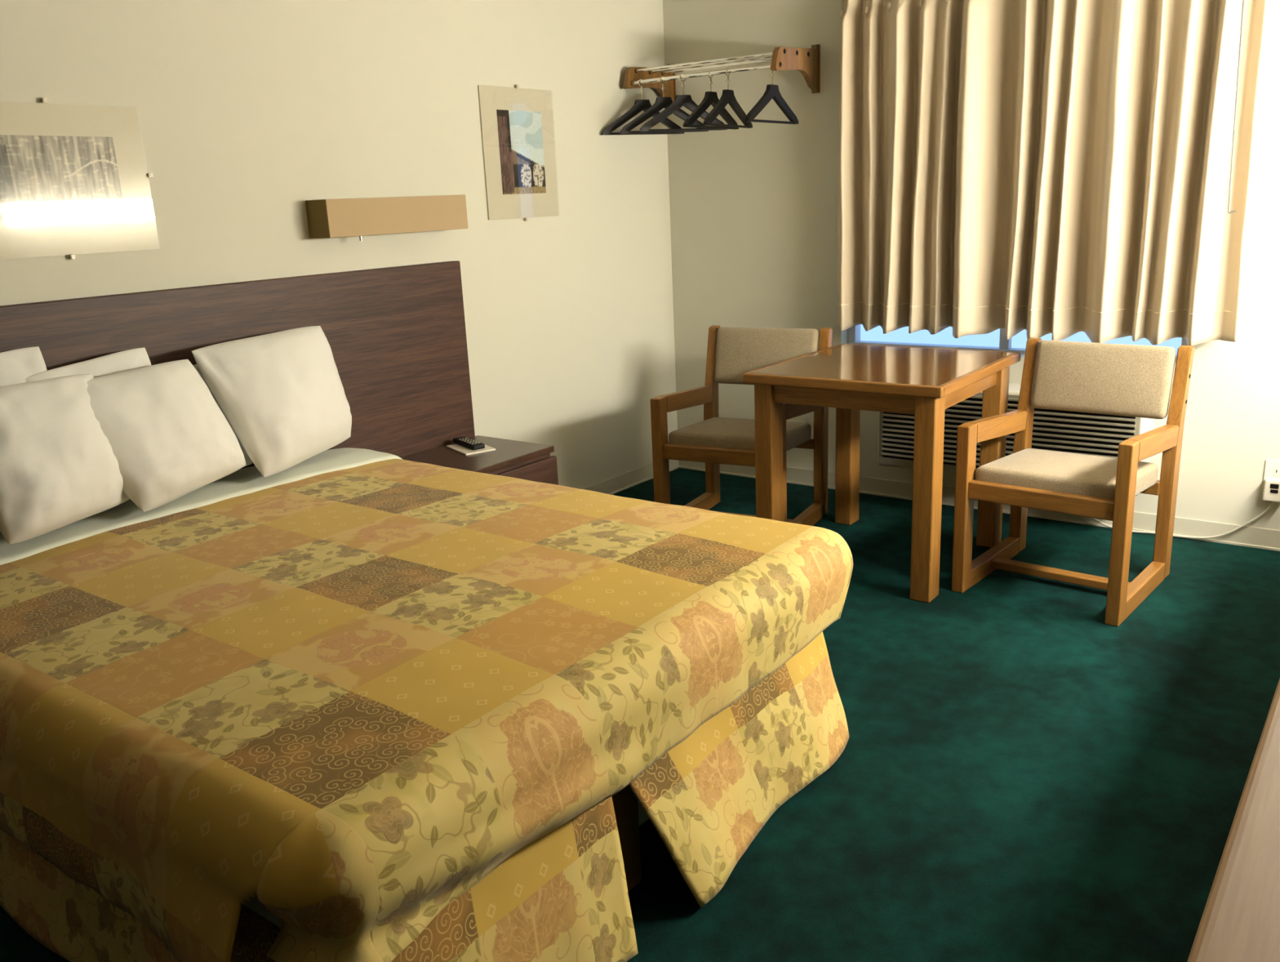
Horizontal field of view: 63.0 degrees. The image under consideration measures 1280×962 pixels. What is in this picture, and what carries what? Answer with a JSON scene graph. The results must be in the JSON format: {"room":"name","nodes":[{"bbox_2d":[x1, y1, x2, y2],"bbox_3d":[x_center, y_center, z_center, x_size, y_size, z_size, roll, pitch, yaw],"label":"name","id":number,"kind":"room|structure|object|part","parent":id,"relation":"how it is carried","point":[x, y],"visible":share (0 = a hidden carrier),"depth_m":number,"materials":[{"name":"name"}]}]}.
{"room":"hotel room","nodes":[
{"label":"hotel room","id":0,"kind":"room"},
{"bbox_2d":[0,0,677,488],"bbox_3d":[-1.706,-0.538,2.783,0.100,2.440,6.500,9,19,36],"label":"wall","id":1,"kind":"structure","parent":0,"point":[249,112],"depth_m":3.76,"materials":[{"name":"paint"}]},
{"bbox_2d":[0,97,158,259],"bbox_3d":[-1.569,-0.811,2.814,0.018,0.418,0.533,9,19,36],"label":"framed picture","id":2,"kind":"object","parent":1,"relation":"attached to","point":[73,179],"visible":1,"depth_m":2.84},
{"bbox_2d":[0,134,126,224],"bbox_3d":[-1.570,-0.814,2.814,0.001,0.223,0.340,9,19,36],"label":"print","id":3,"kind":"object","parent":2,"relation":"attached to","point":[44,179],"depth_m":2.82},
{"bbox_2d":[0,260,475,469],"bbox_3d":[-1.500,0.044,3.058,0.040,1.155,2.780,9,19,36],"label":"headboard","id":4,"kind":"object","parent":1,"relation":"attached to","point":[396,335],"visible":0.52,"depth_m":3.59,"materials":[{"name":"brown wood"}]},
{"bbox_2d":[305,194,467,240],"bbox_3d":[-0.872,-0.924,3.669,0.110,0.140,0.625,9,19,36],"label":"wall lamp","id":5,"kind":"object","parent":1,"relation":"attached to","point":[339,217],"visible":1,"depth_m":3.57,"materials":[{"name":"beige plastic"}]},
{"bbox_3d":[-1.059,-0.861,3.430,0.104,0.122,0.005,9,19,36],"label":"panel","id":6,"kind":"part","parent":5,"relation":"part of","materials":[{"name":"brown wood"}]},
{"bbox_2d":[477,84,559,221],"bbox_3d":[-0.478,-1.318,4.206,0.018,0.525,0.420,9,19,36],"label":"framed picture","id":7,"kind":"object","parent":1,"relation":"attached to","point":[517,124],"visible":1,"depth_m":4.20},
{"bbox_2d":[496,109,546,194],"bbox_3d":[-0.475,-1.324,4.211,0.001,0.320,0.260,9,19,36],"label":"print","id":8,"kind":"object","parent":7,"relation":"attached to","point":[519,132],"depth_m":4.21},
{"bbox_2d":[582,459,679,494],"bbox_3d":[-1.640,0.619,3.020,0.012,0.078,6.200,9,19,36],"label":"baseboard","id":9,"kind":"structure","parent":1,"relation":"attached to","point":[620,482],"depth_m":5.06,"materials":[{"name":"plastic"}]},
{"bbox_2d":[0,467,1279,961],"bbox_3d":[-0.267,0.897,2.107,3.550,0.100,6.500,9,19,36],"label":"floor","id":10,"kind":"structure","parent":0,"point":[1020,774],"depth_m":2.48,"materials":[{"name":"green carpet"}]},
{"bbox_2d":[0,631,848,961],"bbox_3d":[-0.675,0.467,2.530,1.964,0.545,1.587,9,19,36],"label":"bed","id":11,"kind":"object","parent":10,"relation":"on","point":[563,896],"visible":0.29,"depth_m":2.00,"materials":[{"name":"yellow fabric"}]},
{"bbox_3d":[-1.143,0.716,1.996,1.830,0.360,0.071,9,19,36],"label":"skirt panel","id":12,"kind":"part","parent":11,"relation":"part of","materials":[{"name":"yellow fabric"}]},
{"bbox_2d":[0,447,402,564],"bbox_3d":[-1.358,0.176,2.980,0.266,0.265,1.624,9,19,36],"label":"sheet","id":13,"kind":"object","parent":11,"relation":"on","point":[244,481],"visible":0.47,"depth_m":2.95,"materials":[{"name":"white fabric"}]},
{"bbox_2d":[0,346,47,386],"bbox_3d":[-1.641,-0.106,2.604,0.112,0.406,0.399,9,19,36],"label":"pillow","id":14,"kind":"object","parent":13,"relation":"on","point":[17,365],"visible":0.22,"depth_m":2.68,"materials":[{"name":"white fabric"}]},
{"bbox_2d":[0,373,129,544],"bbox_3d":[-1.462,-0.064,2.596,0.180,0.363,0.376,4,17,24],"label":"pillow","id":15,"kind":"object","parent":13,"relation":"on","point":[59,468],"visible":0.85,"depth_m":2.54,"materials":[{"name":"white fabric"}]},
{"bbox_2d":[25,346,151,382],"bbox_3d":[-1.449,-0.152,2.843,0.100,0.375,0.355,6,18,30],"label":"pillow","id":16,"kind":"object","parent":13,"relation":"on","point":[138,357],"visible":0.23,"depth_m":2.84,"materials":[{"name":"white fabric"}]},
{"bbox_2d":[86,359,246,511],"bbox_3d":[-1.299,-0.124,2.827,0.191,0.364,0.508,9,19,36],"label":"pillow","id":17,"kind":"object","parent":13,"relation":"on","point":[169,438],"visible":0.77,"depth_m":2.77,"materials":[{"name":"white fabric"}]},
{"bbox_2d":[192,364,252,466],"bbox_3d":[-1.300,-0.176,3.063,0.104,0.333,0.346,7,18,32],"label":"pillow","id":18,"kind":"object","parent":13,"relation":"on","point":[248,461],"visible":0.05,"depth_m":3.12,"materials":[{"name":"white fabric"}]},
{"bbox_2d":[191,325,351,476],"bbox_3d":[-1.078,-0.252,3.208,0.215,0.400,0.491,6,18,30],"label":"pillow","id":19,"kind":"object","parent":13,"relation":"on","point":[282,394],"visible":1,"depth_m":3.10,"materials":[{"name":"white fabric"}]},
{"bbox_3d":[-0.726,0.297,2.533,1.830,0.215,1.490,9,19,36],"label":"mattress","id":20,"kind":"part","parent":11,"relation":"part of","materials":[{"name":"fabric"}]},
{"bbox_2d":[0,458,853,961],"bbox_3d":[-0.623,0.326,2.440,1.711,0.302,1.656,9,19,36],"label":"bedspread","id":21,"kind":"object","parent":11,"relation":"on","point":[338,701],"visible":0.98,"depth_m":1.88,"materials":[{"name":"yellow fabric"}]},
{"bbox_3d":[-0.224,0.758,1.688,0.117,0.361,0.692,9,19,36],"label":"skirt foot panel","id":22,"kind":"part","parent":11,"relation":"part of","materials":[{"name":"yellow fabric"}]},
{"bbox_3d":[0.253,0.577,2.279,0.150,0.361,0.865,9,19,36],"label":"skirt foot panel","id":23,"kind":"part","parent":11,"relation":"part of","materials":[{"name":"yellow fabric"}]},
{"bbox_2d":[400,435,558,484],"bbox_3d":[-0.618,0.135,3.879,0.420,0.476,0.528,9,19,36],"label":"nightstand","id":24,"kind":"object","parent":10,"relation":"on","point":[531,461],"visible":0.28,"depth_m":3.82,"materials":[{"name":"brown wood"}]},
{"bbox_2d":[446,444,495,455],"bbox_3d":[-0.635,-0.124,3.914,0.120,0.006,0.180,-12,18,-31],"label":"notepad","id":25,"kind":"object","parent":24,"relation":"on","point":[465,451],"visible":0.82,"depth_m":3.87,"materials":[{"name":"white paper"}]},
{"bbox_2d":[453,436,484,449],"bbox_3d":[-0.646,-0.143,3.937,0.048,0.020,0.180,-13,18,-33],"label":"remote control","id":26,"kind":"object","parent":25,"relation":"on","point":[468,442],"visible":1,"depth_m":3.91,"materials":[{"name":"black plastic"}]},
{"bbox_3d":[-0.470,0.045,3.744,0.020,0.166,0.516,9,19,36],"label":"drawer","id":27,"kind":"part","parent":24,"relation":"part of","materials":[{"name":"brown wood"}]},
{"bbox_2d":[649,324,832,525],"bbox_3d":[0.435,-0.205,4.339,0.553,0.799,0.621,6,17,28],"label":"armchair","id":28,"kind":"object","parent":10,"relation":"on","point":[731,352],"visible":0.68,"depth_m":4.37,"materials":[{"name":"brown wood"}]},
{"bbox_3d":[0.086,-0.053,4.252,0.042,0.583,0.068,6,17,28],"label":"leg","id":29,"kind":"part","parent":28,"relation":"part of","materials":[{"name":"brown wood"}]},
{"bbox_3d":[0.196,-0.346,4.406,0.042,0.107,0.448,6,17,28],"label":"armrest","id":30,"kind":"part","parent":28,"relation":"part of","materials":[{"name":"brown wood"}]},
{"bbox_3d":[0.215,0.135,4.531,0.042,0.062,0.436,6,17,28],"label":"floor rail","id":31,"kind":"part","parent":28,"relation":"part of","materials":[{"name":"brown wood"}]},
{"bbox_3d":[0.305,-0.102,4.112,0.470,0.060,0.038,6,17,28],"label":"rail","id":32,"kind":"part","parent":28,"relation":"part of","materials":[{"name":"brown wood"}]},
{"bbox_3d":[0.330,-0.289,4.669,0.042,0.799,0.121,6,17,28],"label":"post","id":33,"kind":"part","parent":28,"relation":"part of","materials":[{"name":"brown wood"}]},
{"bbox_2d":[668,417,811,450],"bbox_3d":[0.418,-0.186,4.309,0.458,0.106,0.456,6,17,28],"label":"seat cushion","id":34,"kind":"object","parent":28,"relation":"on","point":[723,433],"depth_m":4.19,"materials":[{"name":"beige fabric"}]},
{"bbox_3d":[0.538,-0.532,4.472,0.456,0.243,0.094,6,17,28],"label":"backrest","id":35,"kind":"part","parent":28,"relation":"part of","materials":[{"name":"beige fabric"}]},
{"bbox_3d":[0.533,-0.009,4.015,0.042,0.583,0.068,6,17,28],"label":"leg","id":36,"kind":"part","parent":28,"relation":"part of","materials":[{"name":"brown wood"}]},
{"bbox_3d":[0.533,-0.180,4.528,0.470,0.045,0.040,6,17,28],"label":"rail","id":37,"kind":"part","parent":28,"relation":"part of","materials":[{"name":"brown wood"}]},
{"bbox_3d":[0.644,-0.302,4.170,0.042,0.107,0.448,6,17,28],"label":"armrest","id":38,"kind":"part","parent":28,"relation":"part of","materials":[{"name":"brown wood"}]},
{"bbox_3d":[0.662,0.179,4.295,0.042,0.062,0.436,6,17,28],"label":"floor rail","id":39,"kind":"part","parent":28,"relation":"part of","materials":[{"name":"brown wood"}]},
{"bbox_3d":[0.777,-0.245,4.432,0.042,0.799,0.121,6,17,28],"label":"post","id":40,"kind":"part","parent":28,"relation":"part of","materials":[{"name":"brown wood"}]},
{"bbox_2d":[742,343,1021,602],"bbox_3d":[0.906,-0.073,3.887,0.729,0.741,0.796,9,19,36],"label":"table","id":41,"kind":"object","parent":10,"relation":"on","point":[921,382],"visible":0.91,"depth_m":3.68,"materials":[{"name":"brown wood"}]},
{"bbox_3d":[0.473,-0.022,3.816,0.070,0.716,0.088,9,19,36],"label":"leg","id":42,"kind":"part","parent":41,"relation":"part of","materials":[{"name":"brown wood"}]},
{"bbox_3d":[0.607,-0.457,4.001,0.021,0.035,0.756,9,19,36],"label":"edge trim","id":43,"kind":"part","parent":41,"relation":"part of","materials":[{"name":"brown wood"}]},
{"bbox_3d":[0.660,-0.323,3.497,0.729,0.035,0.021,9,19,36],"label":"edge trim","id":44,"kind":"part","parent":41,"relation":"part of","materials":[{"name":"brown wood"}]},
{"bbox_3d":[0.859,-0.174,4.314,0.070,0.716,0.088,9,19,36],"label":"leg","id":45,"kind":"part","parent":41,"relation":"part of","materials":[{"name":"brown wood"}]},
{"bbox_3d":[0.954,0.051,3.466,0.070,0.716,0.088,9,19,36],"label":"leg","id":46,"kind":"part","parent":41,"relation":"part of","materials":[{"name":"brown wood"}]},
{"bbox_3d":[1.121,-0.505,4.093,0.729,0.035,0.021,9,19,36],"label":"edge trim","id":47,"kind":"part","parent":41,"relation":"part of","materials":[{"name":"brown wood"}]},
{"bbox_3d":[1.175,-0.370,3.588,0.021,0.035,0.756,9,19,36],"label":"edge trim","id":48,"kind":"part","parent":41,"relation":"part of","materials":[{"name":"brown wood"}]},
{"bbox_3d":[1.340,-0.101,3.964,0.070,0.716,0.088,9,19,36],"label":"leg","id":49,"kind":"part","parent":41,"relation":"part of","materials":[{"name":"brown wood"}]},
{"bbox_2d":[951,337,1194,626],"bbox_3d":[1.467,-0.037,3.550,0.553,0.799,0.621,10,20,40],"label":"armchair","id":50,"kind":"object","parent":10,"relation":"on","point":[1135,380],"visible":1,"depth_m":3.52,"materials":[{"name":"brown wood"}]},
{"bbox_3d":[1.099,0.094,3.539,0.042,0.583,0.068,10,20,40],"label":"leg","id":51,"kind":"part","parent":50,"relation":"part of","materials":[{"name":"brown wood"}]},
{"bbox_3d":[1.272,0.289,3.788,0.042,0.062,0.436,10,20,40],"label":"floor rail","id":52,"kind":"part","parent":50,"relation":"part of","materials":[{"name":"brown wood"}]},
{"bbox_3d":[1.255,-0.193,3.663,0.042,0.107,0.448,10,20,40],"label":"armrest","id":53,"kind":"part","parent":50,"relation":"part of","materials":[{"name":"brown wood"}]},
{"bbox_3d":[1.436,-0.129,3.893,0.042,0.799,0.121,10,20,40],"label":"post","id":54,"kind":"part","parent":50,"relation":"part of","materials":[{"name":"brown wood"}]},
{"bbox_3d":[1.286,0.059,3.356,0.470,0.060,0.038,10,20,40],"label":"rail","id":55,"kind":"part","parent":50,"relation":"part of","materials":[{"name":"brown wood"}]},
{"bbox_2d":[975,448,1158,499],"bbox_3d":[1.442,-0.019,3.524,0.458,0.106,0.456,10,20,40],"label":"seat cushion","id":56,"kind":"object","parent":50,"relation":"on","point":[1089,476],"depth_m":3.42,"materials":[{"name":"beige fabric"}]},
{"bbox_3d":[1.612,-0.359,3.654,0.456,0.243,0.094,10,20,40],"label":"backrest","id":57,"kind":"part","parent":50,"relation":"part of","materials":[{"name":"beige fabric"}]},
{"bbox_3d":[1.484,0.164,3.215,0.042,0.583,0.068,10,20,40],"label":"leg","id":58,"kind":"part","parent":50,"relation":"part of","materials":[{"name":"brown wood"}]},
{"bbox_3d":[1.658,0.359,3.465,0.042,0.062,0.436,10,20,40],"label":"floor rail","id":59,"kind":"part","parent":50,"relation":"part of","materials":[{"name":"brown wood"}]},
{"bbox_3d":[1.599,-0.008,3.715,0.470,0.045,0.040,10,20,40],"label":"rail","id":60,"kind":"part","parent":50,"relation":"part of","materials":[{"name":"brown wood"}]},
{"bbox_3d":[1.641,-0.122,3.339,0.042,0.107,0.448,10,20,40],"label":"armrest","id":61,"kind":"part","parent":50,"relation":"part of","materials":[{"name":"brown wood"}]},
{"bbox_3d":[1.822,-0.059,3.570,0.042,0.799,0.121,10,20,40],"label":"post","id":62,"kind":"part","parent":50,"relation":"part of","materials":[{"name":"brown wood"}]},
{"bbox_2d":[1186,678,1279,961],"bbox_3d":[1.416,0.453,1.839,0.425,0.750,3.500,9,19,36],"label":"dresser","id":63,"kind":"object","parent":10,"relation":"on","point":[1240,921],"visible":1,"depth_m":0.92,"materials":[{"name":"laminate"}]},
{"bbox_2d":[662,0,1279,529],"bbox_3d":[1.552,-1.067,4.197,3.350,2.440,0.200,9,19,36],"label":"wall","id":64,"kind":"structure","parent":0,"point":[753,211],"depth_m":4.65,"materials":[{"name":"paint"}]},
{"bbox_2d":[622,44,820,102],"bbox_3d":[0.344,-1.766,4.547,0.786,0.194,0.372,9,19,36],"label":"coat rack","id":65,"kind":"object","parent":64,"relation":"attached to","point":[806,61],"visible":0.91,"depth_m":4.45,"materials":[{"name":"brown wood"}]},
{"bbox_2d":[601,79,684,134],"bbox_3d":[0.011,-1.663,4.642,0.410,0.233,0.018,-10,17,-26],"label":"clothes hanger","id":66,"kind":"object","parent":65,"relation":"hanging from","point":[639,105],"visible":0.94,"depth_m":4.62,"materials":[{"name":"black plastic"}]},
{"bbox_2d":[620,76,708,133],"bbox_3d":[0.105,-1.649,4.574,0.410,0.233,0.018,-8,16,-18],"label":"clothes hanger","id":67,"kind":"object","parent":65,"relation":"hanging from","point":[660,103],"visible":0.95,"depth_m":4.56,"materials":[{"name":"black plastic"}]},
{"bbox_3d":[0.151,-1.855,4.906,0.036,0.194,0.007,9,19,36],"label":"wall plate","id":68,"kind":"part","parent":65,"relation":"part of","materials":[{"name":"brown wood"}]},
{"bbox_2d":[639,73,727,131],"bbox_3d":[0.188,-1.636,4.513,0.410,0.233,0.019,-8,16,-20],"label":"clothes hanger","id":69,"kind":"object","parent":65,"relation":"hanging from","point":[686,100],"visible":0.94,"depth_m":4.50,"materials":[{"name":"black plastic"}]},
{"bbox_3d":[0.255,-1.726,4.434,0.728,0.017,0.017,9,19,36],"label":"hanging rod","id":70,"kind":"part","parent":65,"relation":"part of","materials":[{"name":"silver metal"}]},
{"bbox_3d":[0.274,-1.785,4.447,0.728,0.013,0.013,9,19,36],"label":"shelf rod","id":71,"kind":"part","parent":65,"relation":"part of","materials":[{"name":"silver metal"}]},
{"bbox_3d":[0.336,-1.811,4.527,0.728,0.013,0.013,9,19,36],"label":"shelf rod","id":72,"kind":"part","parent":65,"relation":"part of","materials":[{"name":"silver metal"}]},
{"bbox_2d":[683,70,738,129],"bbox_3d":[0.302,-1.619,4.430,0.018,0.233,0.410,9,19,36],"label":"clothes hanger","id":73,"kind":"object","parent":65,"relation":"hanging from","point":[710,97],"visible":0.98,"depth_m":4.40,"materials":[{"name":"black plastic"}]},
{"bbox_3d":[0.396,-1.837,4.603,0.728,0.013,0.013,9,19,36],"label":"shelf rod","id":74,"kind":"part","parent":65,"relation":"part of","materials":[{"name":"silver metal"}]},
{"bbox_2d":[702,67,752,128],"bbox_3d":[0.370,-1.608,4.380,0.019,0.233,0.410,7,18,32],"label":"clothes hanger","id":75,"kind":"object","parent":65,"relation":"hanging from","point":[727,96],"visible":0.98,"depth_m":4.36,"materials":[{"name":"black plastic"}]},
{"bbox_2d":[745,62,798,124],"bbox_3d":[0.541,-1.582,4.257,0.018,0.233,0.410,9,19,36],"label":"clothes hanger","id":76,"kind":"object","parent":65,"relation":"hanging from","point":[772,91],"visible":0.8,"depth_m":4.24,"materials":[{"name":"black plastic"}]},
{"bbox_3d":[0.753,-1.763,4.468,0.036,0.194,0.007,9,19,36],"label":"wall plate","id":77,"kind":"part","parent":65,"relation":"part of","materials":[{"name":"brown wood"}]},
{"bbox_2d":[679,460,1279,551],"bbox_3d":[1.543,0.097,4.422,3.344,0.078,0.012,9,19,36],"label":"baseboard","id":78,"kind":"structure","parent":64,"relation":"attached to","point":[1246,535],"depth_m":4.28,"materials":[{"name":"plastic"}]},
{"bbox_2d":[877,382,1154,495],"bbox_3d":[1.492,-0.200,4.243,1.050,0.368,0.208,9,19,36],"label":"air conditioner","id":79,"kind":"object","parent":64,"relation":"attached to","point":[1053,429],"visible":0.38,"depth_m":4.07,"materials":[{"name":"beige metal"}]},
{"bbox_3d":[1.439,-0.179,4.176,1.026,0.344,0.008,9,19,36],"label":"panel","id":80,"kind":"part","parent":79,"relation":"part of","materials":[{"name":"metal"}]},
{"bbox_2d":[848,324,1187,365],"bbox_3d":[1.480,-1.201,4.167,1.405,1.400,0.128,9,19,36],"label":"window","id":81,"kind":"structure","parent":64,"relation":"in","point":[854,332],"depth_m":4.50,"materials":[{"name":"metal"}]},
{"bbox_3d":[1.492,-0.523,4.325,1.405,0.008,0.066,9,19,36],"label":"sill","id":82,"kind":"part","parent":81,"relation":"part of","materials":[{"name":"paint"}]},
{"bbox_2d":[1090,476,1279,538],"bbox_3d":[1.973,0.076,4.043,0.889,0.273,0.045,8,19,35],"label":"power cord","id":83,"kind":"object","parent":64,"relation":"attached to","point":[1272,485],"visible":0.65,"depth_m":3.80,"materials":[{"name":"beige plastic"}]},
{"bbox_3d":[1.963,0.109,4.064,0.857,0.200,0.030,8,18,33],"label":"cord","id":84,"kind":"part","parent":83,"relation":"part of","materials":[{"name":"white plastic"}]},
{"bbox_2d":[1262,459,1279,493],"bbox_3d":[2.318,-0.010,3.791,0.090,0.130,0.008,9,19,36],"label":"wall outlet","id":85,"kind":"object","parent":64,"relation":"attached to","point":[1272,468],"visible":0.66,"depth_m":3.79,"materials":[{"name":"beige plastic"}]},
{"bbox_2d":[1272,466,1279,475],"bbox_3d":[2.315,-0.033,3.783,0.036,0.030,0.002,9,19,36],"label":"socket","id":86,"kind":"object","parent":85,"relation":"attached to","point":[1276,470],"depth_m":3.79,"materials":[{"name":"beige plastic"}]},
{"bbox_3d":[1.440,-1.959,3.813,1.700,0.030,0.105,9,19,36],"label":"curtain rod","id":87,"kind":"object","parent":64,"relation":"attached to","visible":0},
{"bbox_2d":[837,0,1266,345],"bbox_3d":[1.432,-1.238,3.934,1.558,1.404,0.189,9,19,36],"label":"curtain","id":88,"kind":"object","parent":87,"relation":"hanging from","point":[1063,169],"visible":0.99,"depth_m":3.90,"materials":[{"name":"beige fabric"}]}
]}

